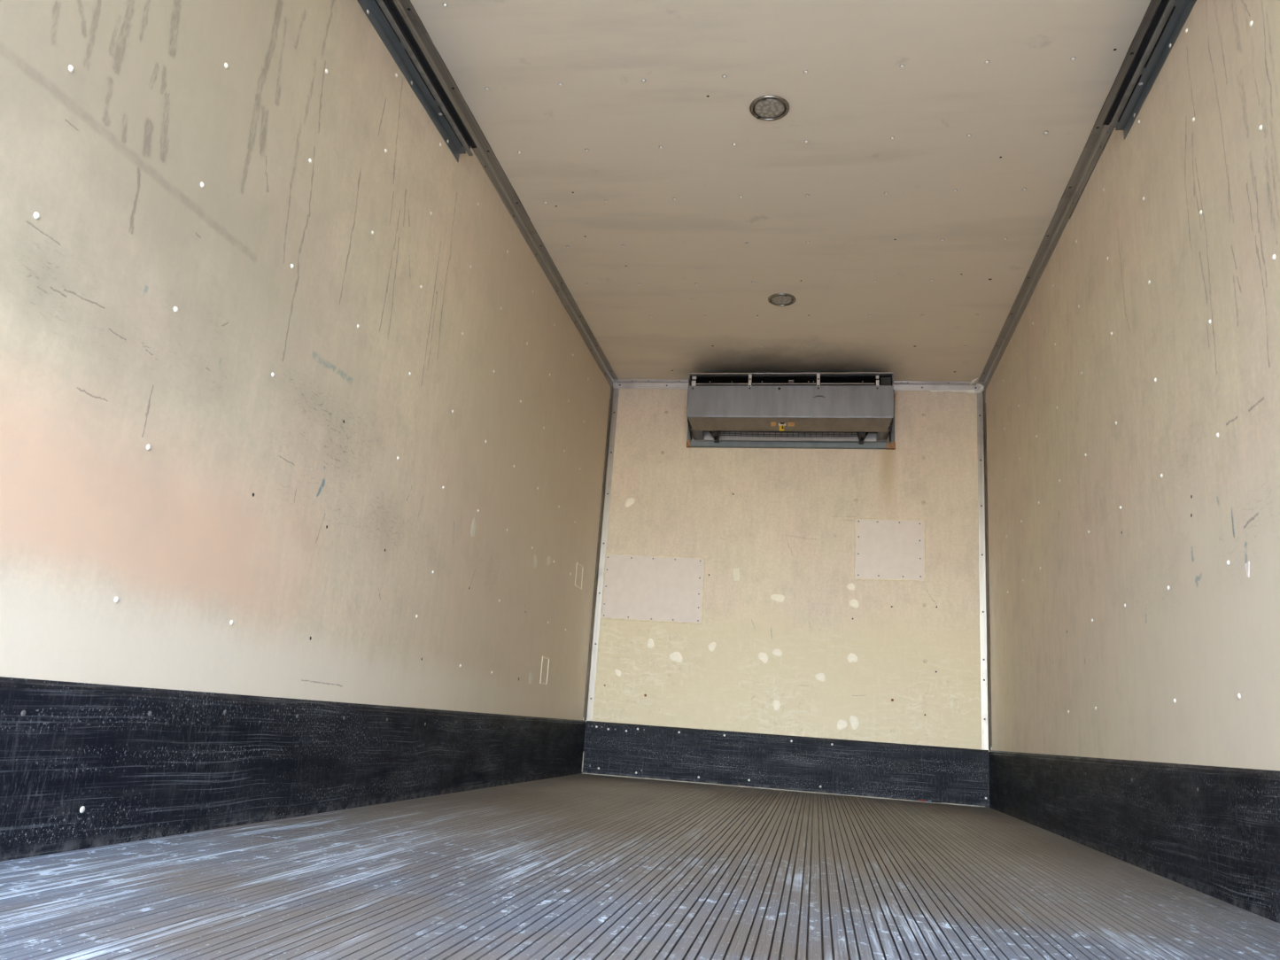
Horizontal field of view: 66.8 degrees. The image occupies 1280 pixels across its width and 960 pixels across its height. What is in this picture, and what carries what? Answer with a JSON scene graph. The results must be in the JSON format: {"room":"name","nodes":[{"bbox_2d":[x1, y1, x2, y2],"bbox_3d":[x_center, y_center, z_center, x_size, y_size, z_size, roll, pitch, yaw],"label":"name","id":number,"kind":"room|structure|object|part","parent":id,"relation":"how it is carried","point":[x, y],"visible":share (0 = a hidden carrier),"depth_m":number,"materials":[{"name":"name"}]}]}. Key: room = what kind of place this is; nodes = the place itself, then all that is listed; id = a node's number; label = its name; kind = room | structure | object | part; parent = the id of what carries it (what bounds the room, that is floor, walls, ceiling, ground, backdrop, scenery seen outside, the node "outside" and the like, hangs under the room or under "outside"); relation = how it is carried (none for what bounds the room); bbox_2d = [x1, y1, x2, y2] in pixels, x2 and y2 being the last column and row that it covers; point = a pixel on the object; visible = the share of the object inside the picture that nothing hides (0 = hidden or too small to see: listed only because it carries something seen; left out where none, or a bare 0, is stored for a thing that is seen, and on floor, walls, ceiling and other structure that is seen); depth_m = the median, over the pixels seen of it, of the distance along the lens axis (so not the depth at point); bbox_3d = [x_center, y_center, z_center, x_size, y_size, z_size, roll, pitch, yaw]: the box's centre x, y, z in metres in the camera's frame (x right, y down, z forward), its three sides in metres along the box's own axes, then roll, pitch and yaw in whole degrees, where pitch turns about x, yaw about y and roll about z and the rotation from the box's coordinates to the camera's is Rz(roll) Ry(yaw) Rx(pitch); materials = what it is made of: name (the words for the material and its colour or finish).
{"room":"refrigerated truck interior","nodes":[
{"label":"refrigerated truck interior","id":0,"kind":"room"},
{"bbox_2d":[0,0,611,721],"bbox_3d":[-0.949,-0.364,2.691,0.064,2.706,7.614,1,-14,11],"label":"wall","id":1,"kind":"structure","parent":0,"point":[294,402],"depth_m":2.51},
{"bbox_2d":[0,676,585,861],"bbox_3d":[-0.998,0.689,2.389,0.015,0.314,7.554,1,-14,11],"label":"baseboard","id":2,"kind":"structure","parent":1,"relation":"attached to","point":[83,765],"depth_m":2.30,"materials":[{"name":"black plastic"}]},
{"bbox_2d":[356,0,476,162],"bbox_3d":[-1.065,-1.843,1.549,0.062,0.078,4.650,1,-14,11],"label":"door track","id":3,"kind":"object","parent":1,"relation":"attached to","point":[384,16],"visible":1,"depth_m":3.29,"materials":[{"name":"metal"}]},
{"bbox_2d":[470,518,476,536],"bbox_3d":[-0.686,0.197,4.014,0.002,0.081,0.065,1,-14,11],"label":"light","id":4,"kind":"object","parent":1,"relation":"attached to","point":[473,521],"depth_m":4.01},
{"bbox_2d":[393,0,618,387],"bbox_3d":[-0.813,-1.596,2.962,0.049,0.055,7.554,1,-14,11],"label":"trim","id":5,"kind":"structure","parent":1,"relation":"attached to","point":[484,152],"depth_m":4.20,"materials":[{"name":"metal"}]},
{"bbox_2d":[528,670,532,684],"bbox_3d":[-0.547,0.989,4.867,0.002,0.071,0.060,1,-14,11],"label":"spot","id":6,"kind":"object","parent":1,"relation":"attached to","point":[530,671],"depth_m":4.86,"materials":[{"name":"beige paint"}]},
{"bbox_2d":[534,554,537,567],"bbox_3d":[-0.526,0.411,4.897,0.002,0.067,0.071,1,-14,11],"label":"spot","id":7,"kind":"object","parent":1,"relation":"attached to","point":[535,555],"depth_m":4.90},
{"bbox_2d":[546,556,550,566],"bbox_3d":[-0.482,0.429,5.136,0.002,0.056,0.079,1,-14,11],"label":"spot","id":8,"kind":"object","parent":1,"relation":"attached to","point":[548,558],"depth_m":5.13,"materials":[{"name":"beige paint"}]},
{"bbox_2d":[0,773,1279,959],"bbox_3d":[0.159,0.920,2.118,2.400,0.100,7.554,1,-14,11],"label":"floor","id":9,"kind":"structure","parent":0,"point":[581,866],"depth_m":1.90,"materials":[{"name":"metal"}]},
{"bbox_2d":[918,799,941,803],"bbox_3d":[1.656,1.834,5.549,0.125,0.014,0.014,1,-14,11],"label":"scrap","id":10,"kind":"object","parent":9,"relation":"on","point":[928,801],"visible":1,"depth_m":5.55,"materials":[{"name":"grey"}]},
{"bbox_2d":[410,0,1150,381],"bbox_3d":[0.351,-1.610,2.787,2.520,0.066,7.614,1,-14,11],"label":"ceiling","id":11,"kind":"structure","parent":0,"point":[923,157],"depth_m":3.86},
{"bbox_2d":[749,94,789,121],"bbox_3d":[0.477,-1.368,3.579,0.147,0.010,0.147,6,-14,-6],"label":"recessed light","id":12,"kind":"object","parent":11,"relation":"in","point":[768,108],"visible":1,"depth_m":3.57,"materials":[{"name":"silver metal"}]},
{"bbox_2d":[768,293,795,306],"bbox_3d":[0.751,-0.953,5.144,0.147,0.010,0.147,16,-18,-39],"label":"recessed light","id":13,"kind":"object","parent":11,"relation":"in","point":[781,299],"visible":1,"depth_m":5.13,"materials":[{"name":"silver metal"}]},
{"bbox_2d":[584,388,989,793],"bbox_3d":[0.907,0.622,6.059,2.520,2.706,0.063,1,-14,11],"label":"wall","id":14,"kind":"structure","parent":0,"point":[787,641],"depth_m":6.02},
{"bbox_2d":[582,386,619,721],"bbox_3d":[-0.249,0.428,6.264,0.052,2.187,0.048,1,-14,11],"label":"trim","id":15,"kind":"structure","parent":14,"relation":"attached to","point":[590,686],"depth_m":6.26,"materials":[{"name":"metal"}]},
{"bbox_2d":[614,669,620,676],"bbox_3d":[-0.138,1.205,6.062,0.043,0.044,0.002,1,-14,11],"label":"spot","id":16,"kind":"object","parent":14,"relation":"attached to","point":[617,672],"depth_m":6.06,"materials":[{"name":"white paint"}]},
{"bbox_2d":[625,497,635,507],"bbox_3d":[-0.066,0.147,6.330,0.061,0.065,0.002,1,-14,11],"label":"spot","id":17,"kind":"object","parent":14,"relation":"attached to","point":[630,502],"depth_m":6.33,"materials":[{"name":"beige paint"}]},
{"bbox_2d":[646,638,654,648],"bbox_3d":[0.067,1.021,6.074,0.047,0.062,0.002,1,-14,11],"label":"spot","id":18,"kind":"object","parent":14,"relation":"attached to","point":[650,642],"depth_m":6.07,"materials":[{"name":"white paint"}]},
{"bbox_2d":[600,552,705,624],"bbox_3d":[0.082,0.684,6.158,0.655,0.430,0.006,1,-14,11],"label":"cover plate","id":19,"kind":"object","parent":14,"relation":"attached to","point":[637,587],"visible":1,"depth_m":6.16,"materials":[{"name":"white metal"}]},
{"bbox_2d":[669,651,682,662],"bbox_3d":[0.223,1.098,6.026,0.083,0.064,0.002,1,-14,11],"label":"spot","id":20,"kind":"object","parent":14,"relation":"attached to","point":[674,656],"depth_m":6.02,"materials":[{"name":"white paint"}]},
{"bbox_2d":[707,642,715,651],"bbox_3d":[0.445,1.030,6.003,0.050,0.060,0.002,1,-14,11],"label":"spot","id":21,"kind":"object","parent":14,"relation":"attached to","point":[711,646],"depth_m":6.00,"materials":[{"name":"white paint"}]},
{"bbox_2d":[758,652,767,663],"bbox_3d":[0.752,1.086,5.933,0.061,0.066,0.002,1,-14,11],"label":"spot","id":22,"kind":"object","parent":14,"relation":"attached to","point":[763,657],"depth_m":5.93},
{"bbox_2d":[772,700,780,710],"bbox_3d":[0.821,1.357,5.849,0.048,0.061,0.002,1,-14,11],"label":"spot","id":23,"kind":"object","parent":14,"relation":"attached to","point":[776,704],"depth_m":5.85,"materials":[{"name":"white paint"}]},
{"bbox_2d":[772,649,782,656],"bbox_3d":[0.837,1.053,5.926,0.060,0.046,0.002,1,-14,11],"label":"spot","id":24,"kind":"object","parent":14,"relation":"attached to","point":[775,652],"depth_m":5.93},
{"bbox_2d":[770,594,784,602],"bbox_3d":[0.852,0.732,6.009,0.088,0.049,0.002,1,-14,11],"label":"spot","id":25,"kind":"object","parent":14,"relation":"attached to","point":[774,598],"depth_m":6.01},
{"bbox_2d":[581,721,989,807],"bbox_3d":[0.822,1.674,5.756,2.378,0.317,0.018,1,-14,11],"label":"baseboard","id":26,"kind":"structure","parent":14,"relation":"attached to","point":[955,776],"depth_m":5.74,"materials":[{"name":"black plastic"}]},
{"bbox_2d":[686,372,895,449],"bbox_3d":[0.945,-0.457,6.151,1.323,0.451,0.302,1,-14,10],"label":"refrigeration unit","id":27,"kind":"object","parent":14,"relation":"attached to","point":[757,409],"visible":1,"depth_m":6.07,"materials":[{"name":"grey metal"}]},
{"bbox_3d":[0.332,-0.426,6.399,0.025,0.351,0.024,1,-14,10],"label":"rail","id":28,"kind":"part","parent":27,"relation":"part of","materials":[{"name":"grey metal"}]},
{"bbox_3d":[0.331,-0.499,6.277,0.003,0.284,0.293,1,-14,11],"label":"plate","id":29,"kind":"part","parent":27,"relation":"part of","materials":[{"name":"grey metal"}]},
{"bbox_2d":[704,431,876,442],"bbox_3d":[0.956,-0.300,6.226,1.090,0.099,0.014,1,-14,10],"label":"drip tray","id":30,"kind":"object","parent":27,"relation":"on","point":[871,437],"depth_m":6.22,"materials":[{"name":"grey metal"}]},
{"bbox_3d":[0.956,-0.226,6.232,1.272,0.040,0.025,1,-14,10],"label":"rail","id":31,"kind":"part","parent":27,"relation":"part of","materials":[{"name":"grey metal"}]},
{"bbox_3d":[0.956,-0.629,6.198,1.256,0.003,0.294,1,-14,10],"label":"plate","id":32,"kind":"part","parent":27,"relation":"part of","materials":[{"name":"grey metal"}]},
{"bbox_3d":[1.563,-0.479,6.049,0.003,0.284,0.293,1,-14,10],"label":"plate","id":33,"kind":"part","parent":27,"relation":"part of","materials":[{"name":"grey metal"}]},
{"bbox_3d":[1.603,-0.405,6.163,0.025,0.351,0.024,1,-14,10],"label":"rail","id":34,"kind":"part","parent":27,"relation":"part of","materials":[{"name":"grey metal"}]},
{"bbox_2d":[612,379,984,395],"bbox_3d":[0.990,-0.608,6.327,2.392,0.079,0.054,1,-14,11],"label":"trim","id":35,"kind":"structure","parent":14,"relation":"attached to","point":[956,387],"depth_m":6.20,"materials":[{"name":"metal"}]},
{"bbox_2d":[814,673,825,682],"bbox_3d":[1.085,1.187,5.846,0.060,0.051,0.002,1,-14,11],"label":"spot","id":36,"kind":"object","parent":14,"relation":"attached to","point":[818,677],"depth_m":5.84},
{"bbox_2d":[837,720,847,729],"bbox_3d":[1.198,1.451,5.756,0.062,0.060,0.002,1,-14,11],"label":"spot","id":37,"kind":"object","parent":14,"relation":"attached to","point":[841,725],"depth_m":5.75,"materials":[{"name":"white paint"}]},
{"bbox_2d":[846,583,854,590],"bbox_3d":[1.292,0.655,5.950,0.051,0.046,0.002,1,-14,11],"label":"spot","id":38,"kind":"object","parent":14,"relation":"attached to","point":[849,586],"depth_m":5.95,"materials":[{"name":"white paint"}]},
{"bbox_2d":[846,652,857,662],"bbox_3d":[1.278,1.071,5.842,0.062,0.058,0.002,1,-14,11],"label":"spot","id":39,"kind":"object","parent":14,"relation":"attached to","point":[851,657],"depth_m":5.84,"materials":[{"name":"white paint"}]},
{"bbox_2d":[849,715,859,729],"bbox_3d":[1.267,1.437,5.747,0.058,0.081,0.002,1,-14,11],"label":"spot","id":40,"kind":"object","parent":14,"relation":"attached to","point":[854,720],"depth_m":5.75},
{"bbox_2d":[849,599,859,608],"bbox_3d":[1.306,0.754,5.921,0.058,0.056,0.002,1,-14,11],"label":"spot","id":41,"kind":"object","parent":14,"relation":"attached to","point":[853,603],"depth_m":5.92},
{"bbox_2d":[853,518,925,581],"bbox_3d":[1.533,0.427,5.964,0.429,0.393,0.006,1,-14,11],"label":"cover plate","id":42,"kind":"object","parent":14,"relation":"attached to","point":[885,549],"visible":1,"depth_m":5.96,"materials":[{"name":"beige metal"}]},
{"bbox_2d":[977,389,992,750],"bbox_3d":[2.067,0.489,5.830,0.052,2.187,0.048,1,-14,11],"label":"trim","id":43,"kind":"structure","parent":14,"relation":"attached to","point":[981,418],"depth_m":5.83,"materials":[{"name":"metal"}]},
{"bbox_2d":[985,0,1279,770],"bbox_3d":[1.464,-0.302,2.238,0.064,2.706,7.614,1,-14,11],"label":"wall","id":44,"kind":"structure","parent":0,"point":[1133,399],"depth_m":2.92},
{"bbox_2d":[969,0,1160,389],"bbox_3d":[1.478,-1.535,2.532,0.097,0.067,7.554,1,-14,11],"label":"trim","id":45,"kind":"structure","parent":44,"relation":"attached to","point":[1098,137],"depth_m":4.04,"materials":[{"name":"metal"}]},
{"bbox_2d":[988,750,1279,923],"bbox_3d":[1.346,0.750,1.949,0.014,0.314,7.554,1,-14,11],"label":"baseboard","id":46,"kind":"structure","parent":44,"relation":"attached to","point":[1212,831],"depth_m":2.73,"materials":[{"name":"black plastic"}]},
{"bbox_2d":[1102,0,1196,139],"bbox_3d":[1.235,-1.793,1.135,0.062,0.078,4.681,1,-14,11],"label":"door track","id":47,"kind":"object","parent":44,"relation":"attached to","point":[1169,18],"visible":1,"depth_m":3.01,"materials":[{"name":"metal"}]}
]}

